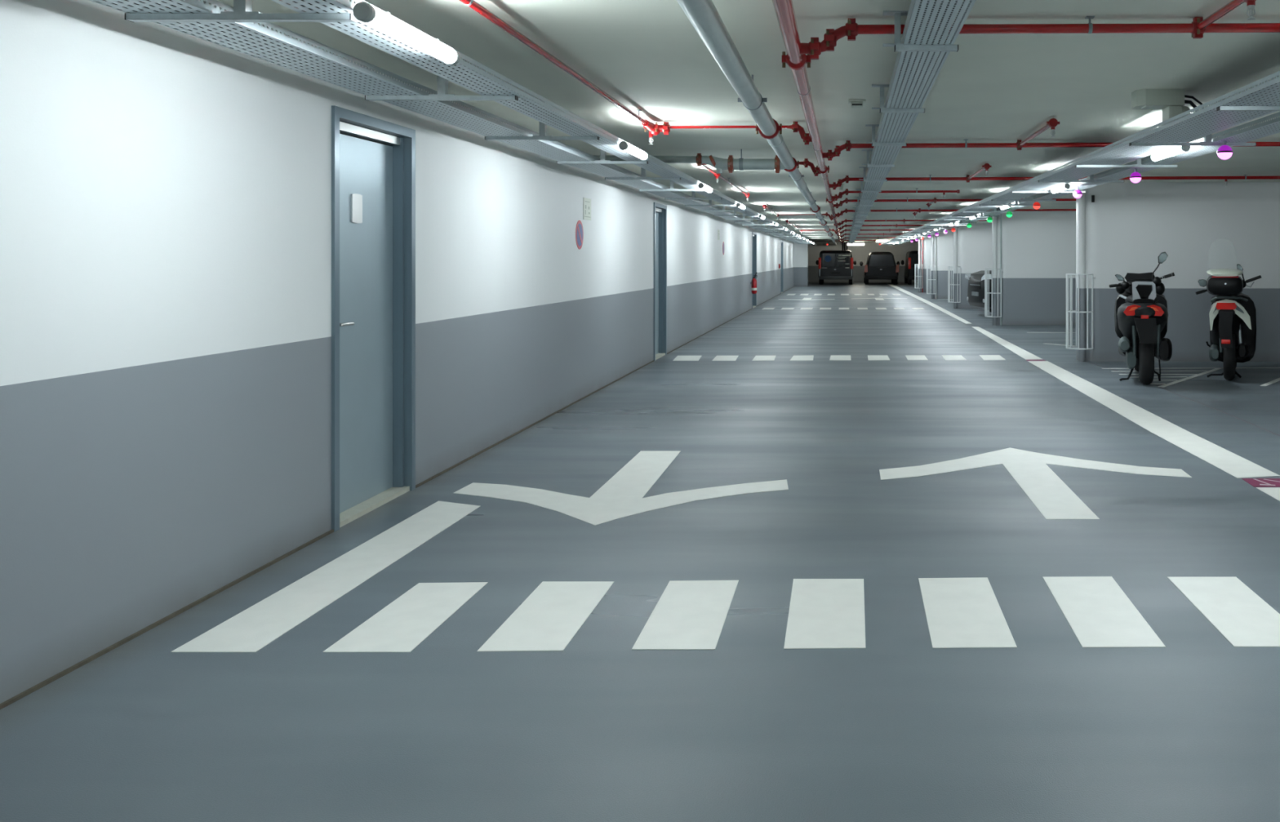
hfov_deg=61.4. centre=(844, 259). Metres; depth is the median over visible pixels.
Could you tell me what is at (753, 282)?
fire extinguisher
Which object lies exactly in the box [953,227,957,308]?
drain pipe
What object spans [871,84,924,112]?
bracket
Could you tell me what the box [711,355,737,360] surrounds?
crosswalk stripe
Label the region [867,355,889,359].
crosswalk stripe
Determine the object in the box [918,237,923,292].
drain pipe
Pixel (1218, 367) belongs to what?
bay line
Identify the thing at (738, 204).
lamp
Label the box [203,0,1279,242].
ceiling
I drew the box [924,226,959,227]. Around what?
bracket
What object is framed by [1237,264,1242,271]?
mirror glass
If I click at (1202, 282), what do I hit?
mirror glass
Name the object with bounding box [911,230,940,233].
bracket
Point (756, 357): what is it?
crosswalk stripe
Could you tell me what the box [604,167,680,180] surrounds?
bracket
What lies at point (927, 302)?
lane line
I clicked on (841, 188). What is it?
ceiling detector
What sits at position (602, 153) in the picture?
bracket
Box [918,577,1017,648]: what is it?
crosswalk stripe
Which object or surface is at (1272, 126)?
cable tray
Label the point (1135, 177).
dome
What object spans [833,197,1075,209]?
pipe
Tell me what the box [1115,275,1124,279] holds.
mirror glass
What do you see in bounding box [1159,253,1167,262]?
mirror glass
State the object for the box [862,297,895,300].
direction arrow
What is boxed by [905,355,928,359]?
crosswalk stripe
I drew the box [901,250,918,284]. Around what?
van
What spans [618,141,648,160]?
lamp
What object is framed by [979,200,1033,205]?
bracket
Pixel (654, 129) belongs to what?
pipe
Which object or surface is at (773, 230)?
bracket
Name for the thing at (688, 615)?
crosswalk stripe
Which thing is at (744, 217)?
bracket
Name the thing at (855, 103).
ceiling detector
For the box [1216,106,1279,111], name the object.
bracket
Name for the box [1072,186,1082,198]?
dome
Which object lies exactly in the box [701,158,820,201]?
pipe
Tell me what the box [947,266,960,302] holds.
guard
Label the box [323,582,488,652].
crosswalk stripe
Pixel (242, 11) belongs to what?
bracket
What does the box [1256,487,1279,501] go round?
lane line
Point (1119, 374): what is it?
bay line
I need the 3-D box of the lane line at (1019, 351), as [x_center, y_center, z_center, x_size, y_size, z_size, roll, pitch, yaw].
[2.754,1.449,18.893,0.262,0.002,7.414,0,0,0]
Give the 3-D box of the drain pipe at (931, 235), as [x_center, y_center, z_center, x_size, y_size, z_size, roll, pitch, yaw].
[3.274,0.175,38.719,0.215,2.550,0.123,0,0,43]
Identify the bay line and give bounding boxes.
[1026,332,1075,333]
[1102,367,1279,368]
[1117,370,1207,371]
[1119,373,1197,374]
[1129,376,1186,377]
[1157,368,1222,386]
[1259,377,1279,386]
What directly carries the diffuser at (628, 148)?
attached to the lamp at (625, 146)
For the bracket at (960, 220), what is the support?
attached to the ceiling
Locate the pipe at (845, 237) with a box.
[840,236,894,240]
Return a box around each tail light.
[818,257,821,268]
[850,257,853,268]
[864,264,867,272]
[895,264,898,272]
[908,257,911,268]
[1123,304,1140,315]
[1146,304,1164,315]
[1215,302,1236,309]
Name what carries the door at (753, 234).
in the wall at (166, 193)
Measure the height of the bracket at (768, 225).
0.276 m
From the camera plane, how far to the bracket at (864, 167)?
12.44 m
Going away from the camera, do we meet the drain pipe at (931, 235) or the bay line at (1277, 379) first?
the bay line at (1277, 379)
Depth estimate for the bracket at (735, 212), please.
19.80 m
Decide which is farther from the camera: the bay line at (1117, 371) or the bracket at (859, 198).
the bracket at (859, 198)
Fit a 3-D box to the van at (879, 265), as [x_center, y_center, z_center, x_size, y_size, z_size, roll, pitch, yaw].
[2.120,0.500,62.555,2.430,1.900,4.890,0,0,0]
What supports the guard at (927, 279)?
attached to the wall partition at (944, 242)
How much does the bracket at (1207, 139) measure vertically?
0.276 m
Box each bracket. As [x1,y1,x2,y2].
[124,0,356,22]
[364,75,518,101]
[484,99,599,140]
[556,132,648,164]
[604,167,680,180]
[639,181,704,191]
[664,191,721,199]
[684,200,735,206]
[700,206,746,211]
[713,209,755,216]
[724,213,762,219]
[733,217,768,222]
[742,220,773,225]
[748,222,778,227]
[755,225,782,229]
[760,227,786,231]
[768,231,792,234]
[773,231,795,235]
[852,212,866,219]
[853,202,871,211]
[854,196,873,206]
[855,189,876,199]
[858,166,887,182]
[860,181,881,192]
[862,149,895,167]
[865,124,906,146]
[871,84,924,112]
[882,10,958,52]
[904,233,928,235]
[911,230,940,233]
[915,229,943,231]
[920,226,951,229]
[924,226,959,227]
[929,224,967,226]
[936,220,976,222]
[943,218,986,220]
[951,212,999,217]
[962,207,1014,212]
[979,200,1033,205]
[991,195,1056,200]
[1011,191,1085,193]
[1038,174,1124,182]
[1075,158,1177,168]
[1128,133,1256,146]
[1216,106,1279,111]
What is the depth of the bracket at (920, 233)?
36.21 m
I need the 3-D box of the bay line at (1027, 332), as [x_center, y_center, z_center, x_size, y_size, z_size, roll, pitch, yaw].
[4.610,1.449,20.800,1.980,0.002,0.070,0,0,0]
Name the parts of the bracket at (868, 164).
post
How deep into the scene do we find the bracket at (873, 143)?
8.54 m
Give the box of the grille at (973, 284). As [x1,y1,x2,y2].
[969,280,981,288]
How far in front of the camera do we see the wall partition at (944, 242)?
38.70 m
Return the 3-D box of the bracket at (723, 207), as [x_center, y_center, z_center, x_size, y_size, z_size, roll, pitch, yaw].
[-2.085,-0.962,18.020,0.778,0.276,0.044,0,0,0]
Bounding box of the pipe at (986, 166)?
[829,163,1279,189]
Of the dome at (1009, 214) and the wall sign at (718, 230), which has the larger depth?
the wall sign at (718, 230)
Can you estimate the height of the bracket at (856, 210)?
0.172 m
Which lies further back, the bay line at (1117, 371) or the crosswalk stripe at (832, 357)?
the crosswalk stripe at (832, 357)
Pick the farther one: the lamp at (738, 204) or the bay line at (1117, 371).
the lamp at (738, 204)
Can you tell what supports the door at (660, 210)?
in the wall at (166, 193)
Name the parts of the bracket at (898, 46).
foot plate, ceiling plate, post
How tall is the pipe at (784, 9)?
0.194 m
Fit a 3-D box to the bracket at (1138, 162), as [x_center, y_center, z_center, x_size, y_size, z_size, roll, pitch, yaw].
[2.520,-0.962,9.380,0.908,0.276,0.044,0,0,0]
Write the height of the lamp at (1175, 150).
0.072 m
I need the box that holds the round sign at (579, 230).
[575,220,583,248]
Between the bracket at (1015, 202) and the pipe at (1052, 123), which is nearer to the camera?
the pipe at (1052, 123)
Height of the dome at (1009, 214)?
0.134 m
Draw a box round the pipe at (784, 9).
[772,0,841,244]
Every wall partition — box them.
[920,235,930,292]
[933,230,953,298]
[957,222,991,308]
[991,210,1075,324]
[1075,182,1279,361]
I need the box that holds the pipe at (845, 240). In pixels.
[840,239,918,243]
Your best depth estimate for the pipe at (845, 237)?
50.19 m
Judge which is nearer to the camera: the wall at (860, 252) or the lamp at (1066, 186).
the lamp at (1066, 186)
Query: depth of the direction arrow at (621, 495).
6.48 m
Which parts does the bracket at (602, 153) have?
post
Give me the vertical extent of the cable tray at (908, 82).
0.062 m
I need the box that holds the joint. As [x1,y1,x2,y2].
[1085,361,1279,435]
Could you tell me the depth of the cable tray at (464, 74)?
5.22 m
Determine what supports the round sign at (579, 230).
attached to the wall at (166, 193)
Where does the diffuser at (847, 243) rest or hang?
attached to the lamp at (846, 243)
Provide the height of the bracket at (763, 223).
0.276 m
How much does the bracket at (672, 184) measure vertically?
0.276 m
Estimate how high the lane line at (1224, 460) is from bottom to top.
0.002 m
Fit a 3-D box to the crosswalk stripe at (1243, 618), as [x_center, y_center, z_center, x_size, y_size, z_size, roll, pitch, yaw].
[1.622,1.449,4.352,0.328,0.002,0.860,0,0,0]
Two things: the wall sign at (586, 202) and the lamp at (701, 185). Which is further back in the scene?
the lamp at (701, 185)
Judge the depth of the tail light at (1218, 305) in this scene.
12.25 m
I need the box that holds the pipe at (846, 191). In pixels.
[831,188,959,200]
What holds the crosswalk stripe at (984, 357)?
on the floor
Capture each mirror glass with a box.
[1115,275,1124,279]
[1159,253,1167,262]
[1198,280,1205,286]
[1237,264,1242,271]
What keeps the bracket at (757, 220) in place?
attached to the ceiling
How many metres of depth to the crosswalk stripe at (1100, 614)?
4.28 m
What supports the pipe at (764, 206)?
hanging from the ceiling
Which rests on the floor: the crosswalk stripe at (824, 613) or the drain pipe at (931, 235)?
the crosswalk stripe at (824, 613)
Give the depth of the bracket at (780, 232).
34.20 m
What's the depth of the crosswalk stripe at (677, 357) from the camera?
15.29 m
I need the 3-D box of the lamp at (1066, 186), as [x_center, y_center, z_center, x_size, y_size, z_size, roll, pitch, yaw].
[2.527,-0.843,12.400,0.114,0.072,0.820,0,0,0]
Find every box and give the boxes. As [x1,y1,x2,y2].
[1091,195,1094,202]
[1131,88,1203,124]
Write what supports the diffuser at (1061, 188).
attached to the lamp at (1066, 186)
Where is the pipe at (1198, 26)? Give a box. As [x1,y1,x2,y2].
[800,0,1279,59]
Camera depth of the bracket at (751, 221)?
23.40 m
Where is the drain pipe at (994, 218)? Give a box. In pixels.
[992,213,1001,325]
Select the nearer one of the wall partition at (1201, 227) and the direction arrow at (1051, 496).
the direction arrow at (1051, 496)
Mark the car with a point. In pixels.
(975, 292)
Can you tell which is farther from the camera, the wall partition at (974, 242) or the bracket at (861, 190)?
the wall partition at (974, 242)
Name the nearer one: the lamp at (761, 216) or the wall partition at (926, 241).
the lamp at (761, 216)
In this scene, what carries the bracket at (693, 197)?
attached to the ceiling
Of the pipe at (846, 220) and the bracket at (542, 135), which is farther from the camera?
the pipe at (846, 220)
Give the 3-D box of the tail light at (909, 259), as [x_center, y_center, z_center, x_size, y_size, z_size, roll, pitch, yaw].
[3.703,0.210,59.850,0.155,0.640,0.140,0,0,0]
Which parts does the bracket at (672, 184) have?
post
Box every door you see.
[331,105,415,532]
[653,202,666,360]
[751,231,756,308]
[781,240,782,293]
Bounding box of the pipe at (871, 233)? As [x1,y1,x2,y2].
[840,232,906,237]
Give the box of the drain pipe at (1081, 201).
[1077,189,1085,361]
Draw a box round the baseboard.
[0,286,793,709]
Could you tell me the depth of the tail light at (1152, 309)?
11.79 m
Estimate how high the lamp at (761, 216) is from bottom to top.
0.072 m
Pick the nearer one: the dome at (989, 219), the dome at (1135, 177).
the dome at (1135, 177)
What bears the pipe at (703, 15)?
hanging from the ceiling
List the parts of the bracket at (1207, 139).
post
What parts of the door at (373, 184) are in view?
lever handle, name plate, closer rail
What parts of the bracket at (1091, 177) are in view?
post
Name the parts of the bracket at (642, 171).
post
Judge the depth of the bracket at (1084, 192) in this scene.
12.94 m
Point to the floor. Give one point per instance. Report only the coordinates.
(1049, 727)
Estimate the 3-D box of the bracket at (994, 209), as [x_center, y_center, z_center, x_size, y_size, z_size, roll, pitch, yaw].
[2.520,-0.962,18.330,0.908,0.276,0.044,0,0,0]
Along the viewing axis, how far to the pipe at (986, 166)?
13.58 m
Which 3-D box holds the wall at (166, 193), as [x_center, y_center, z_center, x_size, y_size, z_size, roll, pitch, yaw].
[-2.885,0.175,23.800,0.300,2.550,65.600,0,0,0]
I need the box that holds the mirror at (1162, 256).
[1157,252,1168,263]
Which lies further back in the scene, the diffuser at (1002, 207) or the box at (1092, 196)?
the diffuser at (1002, 207)
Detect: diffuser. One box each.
[623,143,647,159]
[702,184,712,192]
[847,243,864,244]
[1000,205,1008,209]
[1051,185,1065,193]
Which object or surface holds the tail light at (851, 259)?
attached to the van at (833, 264)
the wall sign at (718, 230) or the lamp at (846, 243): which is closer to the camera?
the wall sign at (718, 230)
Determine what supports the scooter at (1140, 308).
on the floor
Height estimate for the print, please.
0.001 m
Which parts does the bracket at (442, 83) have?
post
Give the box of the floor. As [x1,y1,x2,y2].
[0,282,1279,821]
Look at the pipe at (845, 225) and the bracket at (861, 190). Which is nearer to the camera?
the bracket at (861, 190)
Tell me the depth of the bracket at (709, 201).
16.20 m
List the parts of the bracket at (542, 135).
post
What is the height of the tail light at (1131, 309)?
0.125 m
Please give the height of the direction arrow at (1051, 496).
0.002 m
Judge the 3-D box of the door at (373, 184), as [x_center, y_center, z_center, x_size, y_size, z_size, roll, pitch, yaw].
[-2.793,0.315,6.105,0.153,2.270,1.050,0,0,0]
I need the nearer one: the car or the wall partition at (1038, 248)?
the wall partition at (1038, 248)
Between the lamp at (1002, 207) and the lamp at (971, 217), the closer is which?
the lamp at (1002, 207)
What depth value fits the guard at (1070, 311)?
14.84 m
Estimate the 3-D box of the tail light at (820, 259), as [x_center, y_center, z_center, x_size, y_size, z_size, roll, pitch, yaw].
[-1.438,0.210,60.350,0.155,0.640,0.140,0,0,0]
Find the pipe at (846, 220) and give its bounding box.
[837,218,986,226]
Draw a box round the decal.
[1241,478,1279,487]
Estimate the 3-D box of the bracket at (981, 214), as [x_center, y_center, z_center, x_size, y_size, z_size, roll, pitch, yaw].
[2.520,-0.962,20.120,0.908,0.276,0.044,0,0,0]
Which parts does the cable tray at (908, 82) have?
rail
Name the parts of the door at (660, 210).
closer rail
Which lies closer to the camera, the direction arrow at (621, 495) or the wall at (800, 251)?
the direction arrow at (621, 495)
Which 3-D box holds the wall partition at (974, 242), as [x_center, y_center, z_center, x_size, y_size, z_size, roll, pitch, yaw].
[5.930,0.175,31.280,5.340,2.550,0.560,0,0,0]
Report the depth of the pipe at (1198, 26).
4.72 m
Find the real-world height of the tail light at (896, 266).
0.480 m
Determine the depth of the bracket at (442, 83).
5.40 m
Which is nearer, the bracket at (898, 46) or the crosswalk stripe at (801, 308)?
the bracket at (898, 46)
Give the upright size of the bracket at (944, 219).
0.276 m
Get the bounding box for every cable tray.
[88,0,804,244]
[271,0,816,245]
[850,0,976,236]
[880,71,1279,244]
[896,111,1279,242]
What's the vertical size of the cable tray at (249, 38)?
0.052 m
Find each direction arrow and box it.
[453,450,788,524]
[778,297,835,300]
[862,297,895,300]
[879,447,1191,519]
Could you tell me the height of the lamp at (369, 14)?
0.072 m
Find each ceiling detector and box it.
[839,183,844,190]
[848,99,866,107]
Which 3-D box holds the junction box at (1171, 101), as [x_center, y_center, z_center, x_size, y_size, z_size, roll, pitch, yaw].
[2.119,-0.993,6.850,0.458,0.215,0.200,0,0,0]
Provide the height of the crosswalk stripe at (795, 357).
0.002 m
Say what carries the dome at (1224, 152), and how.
attached to the cable tray at (1272, 126)
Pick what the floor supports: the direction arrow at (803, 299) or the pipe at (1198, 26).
the direction arrow at (803, 299)
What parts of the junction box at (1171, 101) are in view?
lid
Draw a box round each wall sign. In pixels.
[582,197,591,220]
[717,229,719,239]
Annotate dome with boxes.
[986,215,992,222]
[1005,209,1012,217]
[1032,200,1040,208]
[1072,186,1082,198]
[1129,168,1142,182]
[1216,140,1232,159]
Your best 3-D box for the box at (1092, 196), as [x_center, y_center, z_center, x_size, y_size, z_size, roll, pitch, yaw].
[3.530,-0.865,14.898,0.040,0.100,0.036,0,0,0]
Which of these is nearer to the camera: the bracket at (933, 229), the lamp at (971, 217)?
the lamp at (971, 217)
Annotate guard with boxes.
[914,264,923,288]
[926,265,936,293]
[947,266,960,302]
[984,268,1003,317]
[1066,273,1095,349]
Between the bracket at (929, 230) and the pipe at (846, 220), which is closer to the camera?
the pipe at (846, 220)
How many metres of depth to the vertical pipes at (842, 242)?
66.89 m
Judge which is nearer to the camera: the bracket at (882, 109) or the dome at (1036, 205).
the bracket at (882, 109)
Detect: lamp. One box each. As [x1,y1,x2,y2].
[352,1,460,65]
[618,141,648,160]
[697,182,712,192]
[736,202,745,209]
[758,214,764,219]
[846,243,864,245]
[969,214,977,219]
[1000,203,1012,209]
[1050,183,1070,193]
[1150,146,1190,161]
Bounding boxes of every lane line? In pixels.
[170,501,479,652]
[887,284,970,324]
[971,326,1041,359]
[1027,360,1279,478]
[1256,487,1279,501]
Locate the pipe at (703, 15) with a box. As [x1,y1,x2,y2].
[584,0,836,245]
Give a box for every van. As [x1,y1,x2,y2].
[815,250,856,284]
[859,252,899,284]
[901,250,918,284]
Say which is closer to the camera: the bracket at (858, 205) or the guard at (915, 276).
the bracket at (858, 205)
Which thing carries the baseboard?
attached to the wall at (166, 193)
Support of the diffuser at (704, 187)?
attached to the lamp at (701, 185)
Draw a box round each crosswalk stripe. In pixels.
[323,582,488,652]
[476,581,613,651]
[631,580,738,649]
[672,355,701,360]
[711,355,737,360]
[751,355,775,360]
[781,307,794,309]
[783,578,865,648]
[790,355,813,360]
[800,307,813,309]
[829,355,851,359]
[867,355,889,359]
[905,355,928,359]
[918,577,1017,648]
[942,355,966,359]
[979,355,1005,359]
[1042,576,1165,647]
[1167,576,1279,646]
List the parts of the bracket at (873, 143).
ceiling plate, post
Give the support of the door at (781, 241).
in the wall at (166, 193)
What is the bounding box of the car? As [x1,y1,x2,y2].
[964,270,991,312]
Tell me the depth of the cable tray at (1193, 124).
7.41 m
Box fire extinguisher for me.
[750,272,757,293]
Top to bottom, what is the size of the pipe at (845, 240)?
0.192 m
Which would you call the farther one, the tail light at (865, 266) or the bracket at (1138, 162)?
the tail light at (865, 266)
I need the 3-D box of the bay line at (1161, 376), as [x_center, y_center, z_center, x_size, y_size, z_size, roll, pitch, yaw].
[3.865,1.449,12.920,0.731,0.002,0.055,0,0,-3]
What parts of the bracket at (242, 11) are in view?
foot plate, post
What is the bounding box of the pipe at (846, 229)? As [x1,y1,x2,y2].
[839,228,951,234]
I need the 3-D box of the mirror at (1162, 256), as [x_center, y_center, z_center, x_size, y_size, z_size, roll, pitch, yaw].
[3.930,-0.023,12.940,0.118,0.146,0.030,0,0,12]
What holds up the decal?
on the floor
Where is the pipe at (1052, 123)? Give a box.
[822,118,1279,160]
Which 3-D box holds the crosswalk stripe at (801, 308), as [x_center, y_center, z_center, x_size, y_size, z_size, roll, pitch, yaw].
[-1.128,1.449,31.000,0.348,0.002,1.000,0,0,0]
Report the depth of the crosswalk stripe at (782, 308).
30.99 m
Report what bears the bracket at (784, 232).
attached to the ceiling
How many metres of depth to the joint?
10.24 m
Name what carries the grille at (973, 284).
attached to the car
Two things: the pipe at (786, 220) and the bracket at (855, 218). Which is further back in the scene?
the pipe at (786, 220)
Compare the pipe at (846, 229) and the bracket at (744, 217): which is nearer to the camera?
the bracket at (744, 217)
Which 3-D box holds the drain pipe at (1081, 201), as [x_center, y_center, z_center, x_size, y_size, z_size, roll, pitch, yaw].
[3.380,0.175,14.950,0.124,2.550,0.124,0,0,0]
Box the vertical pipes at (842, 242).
[842,242,847,250]
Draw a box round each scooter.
[1109,252,1174,384]
[1195,263,1261,380]
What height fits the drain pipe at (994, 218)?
2.550 m
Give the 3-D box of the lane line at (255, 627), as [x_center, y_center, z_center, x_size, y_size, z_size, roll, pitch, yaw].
[-2.307,1.449,5.074,0.312,0.002,2.420,0,0,1]
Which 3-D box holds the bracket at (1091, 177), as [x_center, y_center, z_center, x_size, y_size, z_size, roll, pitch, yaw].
[2.520,-0.962,11.170,0.908,0.276,0.044,0,0,0]
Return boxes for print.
[1254,478,1279,485]
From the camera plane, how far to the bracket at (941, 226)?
28.54 m
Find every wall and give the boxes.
[0,0,793,703]
[793,240,808,286]
[808,242,918,282]
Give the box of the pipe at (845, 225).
[838,223,949,230]
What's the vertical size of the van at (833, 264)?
1.980 m
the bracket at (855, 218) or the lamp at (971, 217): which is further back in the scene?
the bracket at (855, 218)
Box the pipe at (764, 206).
[762,204,833,220]
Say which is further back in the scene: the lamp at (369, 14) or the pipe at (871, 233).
the pipe at (871, 233)
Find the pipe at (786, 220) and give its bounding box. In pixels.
[785,219,837,234]
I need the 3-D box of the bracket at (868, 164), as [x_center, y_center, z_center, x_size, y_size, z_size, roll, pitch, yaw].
[0.337,-1.014,10.510,0.334,0.172,0.060,0,0,0]
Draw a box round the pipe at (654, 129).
[459,0,812,144]
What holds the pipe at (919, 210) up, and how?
hanging from the ceiling
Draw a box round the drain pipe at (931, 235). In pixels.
[930,233,936,298]
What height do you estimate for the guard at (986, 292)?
1.068 m
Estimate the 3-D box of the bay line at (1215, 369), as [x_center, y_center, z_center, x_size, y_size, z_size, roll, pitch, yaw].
[4.310,1.449,12.965,0.070,0.002,2.510,0,0,34]
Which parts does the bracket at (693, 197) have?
post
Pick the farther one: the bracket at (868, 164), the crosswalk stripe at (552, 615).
the bracket at (868, 164)
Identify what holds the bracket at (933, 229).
attached to the ceiling
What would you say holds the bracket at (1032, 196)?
attached to the ceiling
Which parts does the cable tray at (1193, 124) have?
rail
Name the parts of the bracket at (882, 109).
ceiling plate, post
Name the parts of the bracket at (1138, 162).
post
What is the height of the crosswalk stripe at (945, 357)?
0.002 m
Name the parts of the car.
licence plate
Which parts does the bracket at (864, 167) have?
post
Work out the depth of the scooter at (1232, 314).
12.32 m
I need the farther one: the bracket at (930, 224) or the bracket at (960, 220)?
the bracket at (930, 224)
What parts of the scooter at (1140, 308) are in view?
seat, backrest, grab rail, mirror stem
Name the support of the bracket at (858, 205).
attached to the ceiling
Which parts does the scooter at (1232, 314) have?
case lid, seat, grab rail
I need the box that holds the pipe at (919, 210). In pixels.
[835,208,1075,217]

